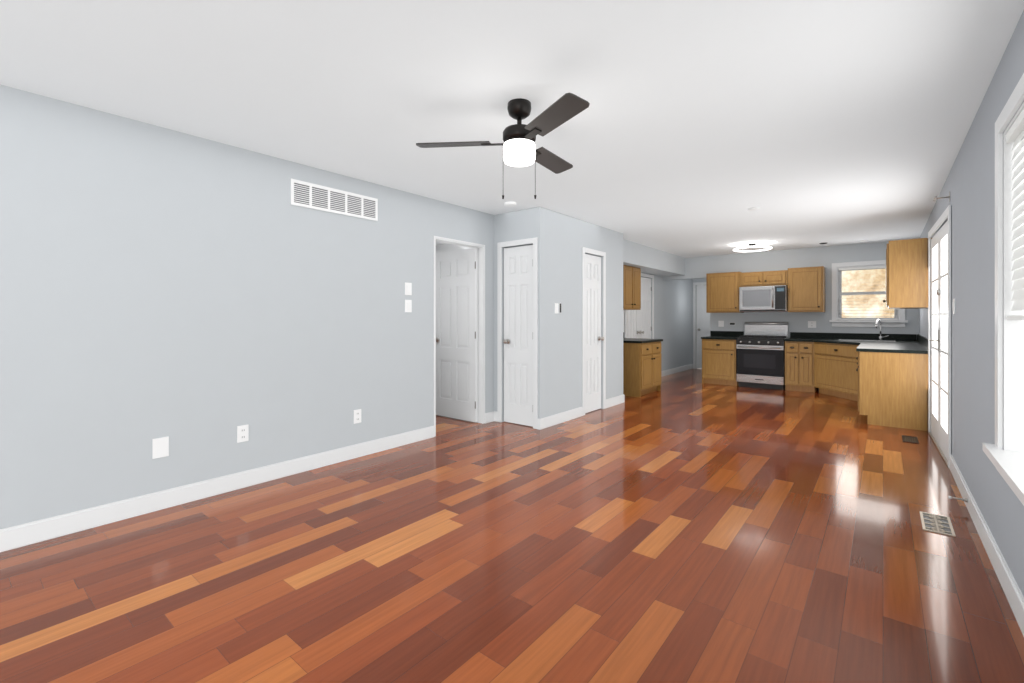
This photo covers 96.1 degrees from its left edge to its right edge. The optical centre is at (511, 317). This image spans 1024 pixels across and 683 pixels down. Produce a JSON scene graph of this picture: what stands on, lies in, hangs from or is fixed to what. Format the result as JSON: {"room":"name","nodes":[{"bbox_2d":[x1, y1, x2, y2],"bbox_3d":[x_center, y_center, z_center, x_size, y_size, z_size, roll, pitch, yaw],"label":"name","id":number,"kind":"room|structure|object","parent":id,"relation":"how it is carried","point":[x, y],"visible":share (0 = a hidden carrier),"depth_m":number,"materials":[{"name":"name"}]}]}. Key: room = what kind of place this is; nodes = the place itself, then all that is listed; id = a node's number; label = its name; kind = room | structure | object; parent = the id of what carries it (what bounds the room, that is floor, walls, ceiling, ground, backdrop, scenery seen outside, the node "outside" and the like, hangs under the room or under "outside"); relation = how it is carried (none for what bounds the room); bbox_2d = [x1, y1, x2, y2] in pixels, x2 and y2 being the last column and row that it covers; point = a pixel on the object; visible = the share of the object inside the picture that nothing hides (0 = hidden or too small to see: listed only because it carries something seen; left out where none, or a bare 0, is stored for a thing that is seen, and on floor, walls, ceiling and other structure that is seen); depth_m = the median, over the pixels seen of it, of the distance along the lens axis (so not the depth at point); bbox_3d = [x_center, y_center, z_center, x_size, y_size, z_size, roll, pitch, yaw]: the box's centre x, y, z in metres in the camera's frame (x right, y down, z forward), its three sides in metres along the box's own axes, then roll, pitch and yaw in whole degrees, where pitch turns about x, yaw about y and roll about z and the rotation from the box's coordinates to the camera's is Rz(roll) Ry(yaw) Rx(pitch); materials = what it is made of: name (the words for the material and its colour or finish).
{"room":"empty living room","nodes":[
{"label":"empty living room","id":0,"kind":"room"},
{"bbox_2d":[0,85,691,528],"bbox_3d":[-0.401,0.000,5.269,0.120,2.420,15.140,0,0,39],"label":"wall","id":1,"kind":"structure","parent":0,"point":[156,281],"depth_m":3.00,"materials":[{"name":"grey paint"}]},
{"bbox_2d":[152,436,168,458],"bbox_3d":[-2.223,0.819,2.908,0.008,0.124,0.083,0,0,39],"label":"outlet plates","id":2,"kind":"object","parent":1,"relation":"attached to","point":[160,447],"depth_m":2.91,"materials":[{"name":"white plastic"}]},
{"bbox_2d":[237,424,248,442],"bbox_3d":[-1.921,0.824,3.282,0.008,0.118,0.072,0,0,39],"label":"outlet plates","id":3,"kind":"object","parent":1,"relation":"attached to","point":[242,431],"depth_m":3.28,"materials":[{"name":"white plastic"}]},
{"bbox_2d":[290,179,377,220],"bbox_3d":[-1.460,-0.975,3.850,0.012,0.200,0.780,0,0,39],"label":"air vent","id":4,"kind":"object","parent":1,"relation":"in","point":[302,194],"visible":1,"depth_m":3.81,"materials":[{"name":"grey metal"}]},
{"bbox_2d":[354,409,360,423],"bbox_3d":[-1.345,0.854,3.997,0.008,0.117,0.059,0,0,39],"label":"outlet plates","id":5,"kind":"object","parent":1,"relation":"attached to","point":[357,413],"depth_m":4.00,"materials":[{"name":"white plastic"}]},
{"bbox_2d":[405,282,411,294],"label":"switch plates","id":6,"kind":"object","parent":1,"relation":"attached to","point":[408,286],"depth_m":4.42,"materials":[{"name":"white plastic"}]},
{"bbox_2d":[405,300,411,311],"label":"switch plates","id":7,"kind":"object","parent":1,"relation":"attached to","point":[408,303],"depth_m":4.42,"materials":[{"name":"white plastic"}]},
{"bbox_2d":[436,248,477,421],"bbox_3d":[-0.679,0.196,5.510,0.714,2.005,0.186,0,0,39],"label":"hall door","id":8,"kind":"structure","parent":1,"relation":"in","point":[456,270],"depth_m":5.47,"materials":[{"name":"white wood"}]},
{"bbox_2d":[503,245,532,426],"bbox_3d":[0.061,0.196,5.190,0.435,2.008,0.110,0,0,39],"label":"closet door","id":9,"kind":"structure","parent":1,"relation":"in","point":[518,261],"depth_m":5.20,"materials":[{"name":"white wood"}]},
{"bbox_2d":[623,265,640,309],"bbox_3d":[1.879,-0.497,7.702,0.366,0.715,0.710,0,0,39],"label":"upper cabinet","id":10,"kind":"object","parent":1,"relation":"attached to","point":[631,275],"visible":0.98,"depth_m":7.58,"materials":[{"name":"brown wood"}]},
{"bbox_2d":[627,310,640,337],"bbox_3d":[2.217,0.211,8.416,0.110,1.978,0.590,0,0,39],"label":"door","id":11,"kind":"structure","parent":1,"relation":"in","point":[633,331],"depth_m":8.48,"materials":[{"name":"white wood"}]},
{"bbox_2d":[639,277,651,338],"bbox_3d":[2.590,0.211,8.879,0.110,1.978,0.590,0,0,39],"label":"door","id":12,"kind":"structure","parent":1,"relation":"in","point":[645,327],"depth_m":8.90,"materials":[{"name":"white wood"}]},
{"bbox_2d":[436,244,469,252],"bbox_3d":[-1.475,0.000,6.136,2.640,2.420,15.140,0,0,39],"label":"wall","id":13,"kind":"structure","parent":0,"point":[447,247],"depth_m":7.52,"materials":[{"name":"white paint"}]},
{"bbox_2d":[0,368,1023,682],"bbox_3d":[0.794,1.260,4.306,8.230,0.100,15.140,0,0,39],"label":"floor","id":14,"kind":"structure","parent":0,"point":[689,530],"depth_m":2.22,"materials":[{"name":"brown wood"}]},
{"bbox_2d":[623,310,662,397],"bbox_3d":[1.973,0.535,7.524,0.736,1.350,0.910,0,0,39],"label":"cabinet","id":15,"kind":"object","parent":14,"relation":"on","point":[641,357],"visible":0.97,"depth_m":7.12,"materials":[{"name":"brown wood"}]},
{"bbox_2d":[736,322,787,389],"bbox_3d":[4.394,0.640,8.069,0.728,1.140,0.662,0,0,39],"label":"stove","id":16,"kind":"object","parent":14,"relation":"on","point":[760,353],"visible":0.98,"depth_m":7.90,"materials":[{"name":"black metal"}]},
{"bbox_2d":[701,319,927,430],"bbox_3d":[4.174,0.612,6.915,3.036,1.196,2.786,0,0,39],"label":"base cabinet","id":17,"kind":"object","parent":14,"relation":"on","point":[887,374],"visible":0.98,"depth_m":6.70,"materials":[{"name":"brown wood"}]},
{"bbox_2d":[902,435,918,443],"bbox_3d":[3.962,1.207,4.577,0.120,0.006,0.300,0,0,39],"label":"floor vent","id":18,"kind":"object","parent":14,"relation":"in","point":[911,439],"visible":1,"depth_m":4.58,"materials":[{"name":"brown"}]},
{"bbox_2d":[920,511,955,536],"bbox_3d":[2.495,1.207,2.703,0.135,0.006,0.310,0,0,39],"label":"floor vent","id":19,"kind":"object","parent":14,"relation":"in","point":[935,523],"visible":1,"depth_m":2.69,"materials":[{"name":"grey metal"}]},
{"bbox_2d":[0,0,1023,257],"bbox_3d":[0.218,-1.260,4.770,6.750,0.100,15.140,0,0,39],"label":"ceiling","id":20,"kind":"structure","parent":0,"point":[843,122],"depth_m":2.46,"materials":[{"name":"paint"}]},
{"bbox_2d":[416,93,589,198],"bbox_3d":[0.125,-0.943,2.671,1.065,0.535,0.958,0,0,39],"label":"ceiling fan","id":21,"kind":"object","parent":20,"relation":"hanging from","point":[519,146],"depth_m":2.53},
{"bbox_2d":[504,201,515,206],"bbox_3d":[-0.018,-1.191,4.820,0.132,0.038,0.132,0,0,39],"label":"smoke detector","id":22,"kind":"object","parent":20,"relation":"attached to","point":[507,203],"visible":1,"depth_m":4.77,"materials":[{"name":"white plastic"}]},
{"bbox_2d":[623,239,684,276],"bbox_3d":[2.286,-1.035,8.139,0.460,0.350,3.260,0,0,39],"label":"soffit beam","id":23,"kind":"structure","parent":20,"relation":"attached to","point":[649,260],"depth_m":8.02,"materials":[{"name":"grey paint"}]},
{"bbox_2d":[733,243,771,251],"bbox_3d":[3.919,-1.163,7.503,0.570,0.095,0.570,0,0,39],"label":"ceiling light","id":24,"kind":"object","parent":20,"relation":"attached to","point":[752,244],"depth_m":7.47,"materials":[{"name":"white glass"}]},
{"bbox_2d":[494,207,622,421],"bbox_3d":[0.694,0.000,6.005,0.660,2.420,2.060,0,0,39],"label":"wall","id":25,"kind":"structure","parent":0,"point":[561,237],"depth_m":5.39,"materials":[{"name":"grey paint"}]},
{"bbox_2d":[0,364,1023,635],"bbox_3d":[1.199,1.153,3.979,3.990,0.115,14.900,0,0,39],"label":"baseboard","id":26,"kind":"structure","parent":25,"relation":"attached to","point":[21,535],"depth_m":2.94,"materials":[{"name":"white wood"}]},
{"bbox_2d":[555,303,560,313],"label":"switch plates","id":27,"kind":"object","parent":25,"relation":"attached to","point":[556,304],"depth_m":5.25,"materials":[{"name":"white plastic"}]},
{"bbox_2d":[585,254,603,412],"bbox_3d":[1.055,0.196,5.924,0.110,2.008,0.470,0,0,39],"label":"closet door","id":28,"kind":"structure","parent":25,"relation":"in","point":[593,338],"depth_m":5.94,"materials":[{"name":"white wood"}]},
{"bbox_2d":[692,278,705,363],"bbox_3d":[5.056,0.000,11.095,1.060,2.420,1.020,0,0,39],"label":"wall","id":29,"kind":"structure","parent":0,"point":[700,279],"depth_m":11.03,"materials":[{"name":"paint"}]},
{"bbox_2d":[696,285,709,368],"bbox_3d":[4.681,0.211,10.739,0.740,1.978,0.110,0,0,39],"label":"end door","id":30,"kind":"structure","parent":29,"relation":"in","point":[702,318],"depth_m":10.93,"materials":[{"name":"white wood"}]},
{"bbox_2d":[663,241,918,388],"bbox_3d":[5.326,0.000,9.001,4.110,2.420,1.900,0,0,39],"label":"wall","id":31,"kind":"structure","parent":0,"point":[695,267],"depth_m":8.05,"materials":[{"name":"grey paint"}]},
{"bbox_2d":[718,321,723,326],"label":"switch plates","id":32,"kind":"object","parent":31,"relation":"attached to","point":[720,323],"depth_m":8.83,"materials":[{"name":"white plastic"}]},
{"bbox_2d":[706,266,824,312],"bbox_3d":[4.476,-0.475,8.226,1.840,0.750,0.366,0,0,39],"label":"upper cabinet","id":33,"kind":"object","parent":31,"relation":"attached to","point":[806,285],"visible":1,"depth_m":7.98,"materials":[{"name":"brown wood"}]},
{"bbox_2d":[739,285,787,311],"bbox_3d":[4.477,-0.335,8.171,0.732,0.440,0.451,0,0,39],"label":"microwave","id":34,"kind":"object","parent":33,"relation":"attached to","point":[758,298],"visible":0.91,"depth_m":8.02,"materials":[{"name":"silver metal"}]},
{"bbox_2d":[808,321,815,327],"label":"switch plates","id":35,"kind":"object","parent":31,"relation":"attached to","point":[811,324],"depth_m":7.91,"materials":[{"name":"white plastic"}]},
{"bbox_2d":[829,260,907,326],"bbox_3d":[5.768,-0.388,7.470,1.000,1.065,0.170,0,0,39],"label":"kitchen window","id":36,"kind":"structure","parent":31,"relation":"in","point":[858,288],"depth_m":7.53,"materials":[{"name":"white glass"}]},
{"bbox_2d":[838,266,897,319],"bbox_3d":[5.762,-0.402,7.463,0.762,0.863,0.048,0,0,39],"label":"window blind","id":37,"kind":"object","parent":36,"relation":"attached to","point":[861,289],"depth_m":7.52,"materials":[{"name":"white plastic"}]},
{"bbox_2d":[919,10,1023,595],"bbox_3d":[2.202,0.000,1.950,0.120,2.420,13.240,0,0,39],"label":"wall","id":38,"kind":"structure","parent":0,"point":[970,182],"depth_m":2.63,"materials":[{"name":"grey paint"}]},
{"bbox_2d":[883,238,931,308],"bbox_3d":[4.598,-0.487,5.362,0.426,0.745,0.860,0,0,39],"label":"upper cabinet","id":39,"kind":"object","parent":38,"relation":"attached to","point":[906,260],"visible":0.98,"depth_m":5.04,"materials":[{"name":"brown wood"}]},
{"bbox_2d":[928,205,950,467],"bbox_3d":[3.977,0.150,4.295,0.098,2.120,1.500,0,0,37],"label":"doors","id":40,"kind":"structure","parent":38,"relation":"in","point":[939,246],"depth_m":4.22,"materials":[{"name":"white metal"}]},
{"bbox_2d":[933,192,949,201],"bbox_3d":[3.579,-1.000,3.832,0.098,0.080,0.140,0,0,39],"label":"curtain rod bracket","id":41,"kind":"object","parent":38,"relation":"attached to","point":[935,197],"visible":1,"depth_m":3.81,"materials":[{"name":"silver metal"}]},
{"bbox_2d":[953,299,954,313],"label":"switch plates","id":42,"kind":"object","parent":38,"relation":"attached to","point":[953,299],"depth_m":3.53,"materials":[{"name":"white plastic"}]},
{"bbox_2d":[948,496,967,501],"bbox_3d":[2.838,1.150,2.927,0.087,0.023,0.024,0,0,39],"label":"spring door stop","id":43,"kind":"object","parent":38,"relation":"attached to","point":[949,497],"visible":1,"depth_m":2.92,"materials":[{"name":"silver metal"}]},
{"bbox_2d":[982,73,1023,505],"bbox_3d":[1.854,-0.105,1.562,0.175,1.640,1.570,0,0,39],"label":"window","id":44,"kind":"structure","parent":38,"relation":"in","point":[1006,454],"depth_m":2.09,"materials":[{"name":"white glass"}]},
{"bbox_2d":[1006,108,1023,453],"bbox_3d":[1.853,-0.113,1.563,0.053,1.441,1.326,0,0,39],"label":"window blind","id":45,"kind":"object","parent":44,"relation":"attached to","point":[1015,133],"visible":1,"depth_m":2.00,"materials":[{"name":"white plastic"}]}
]}

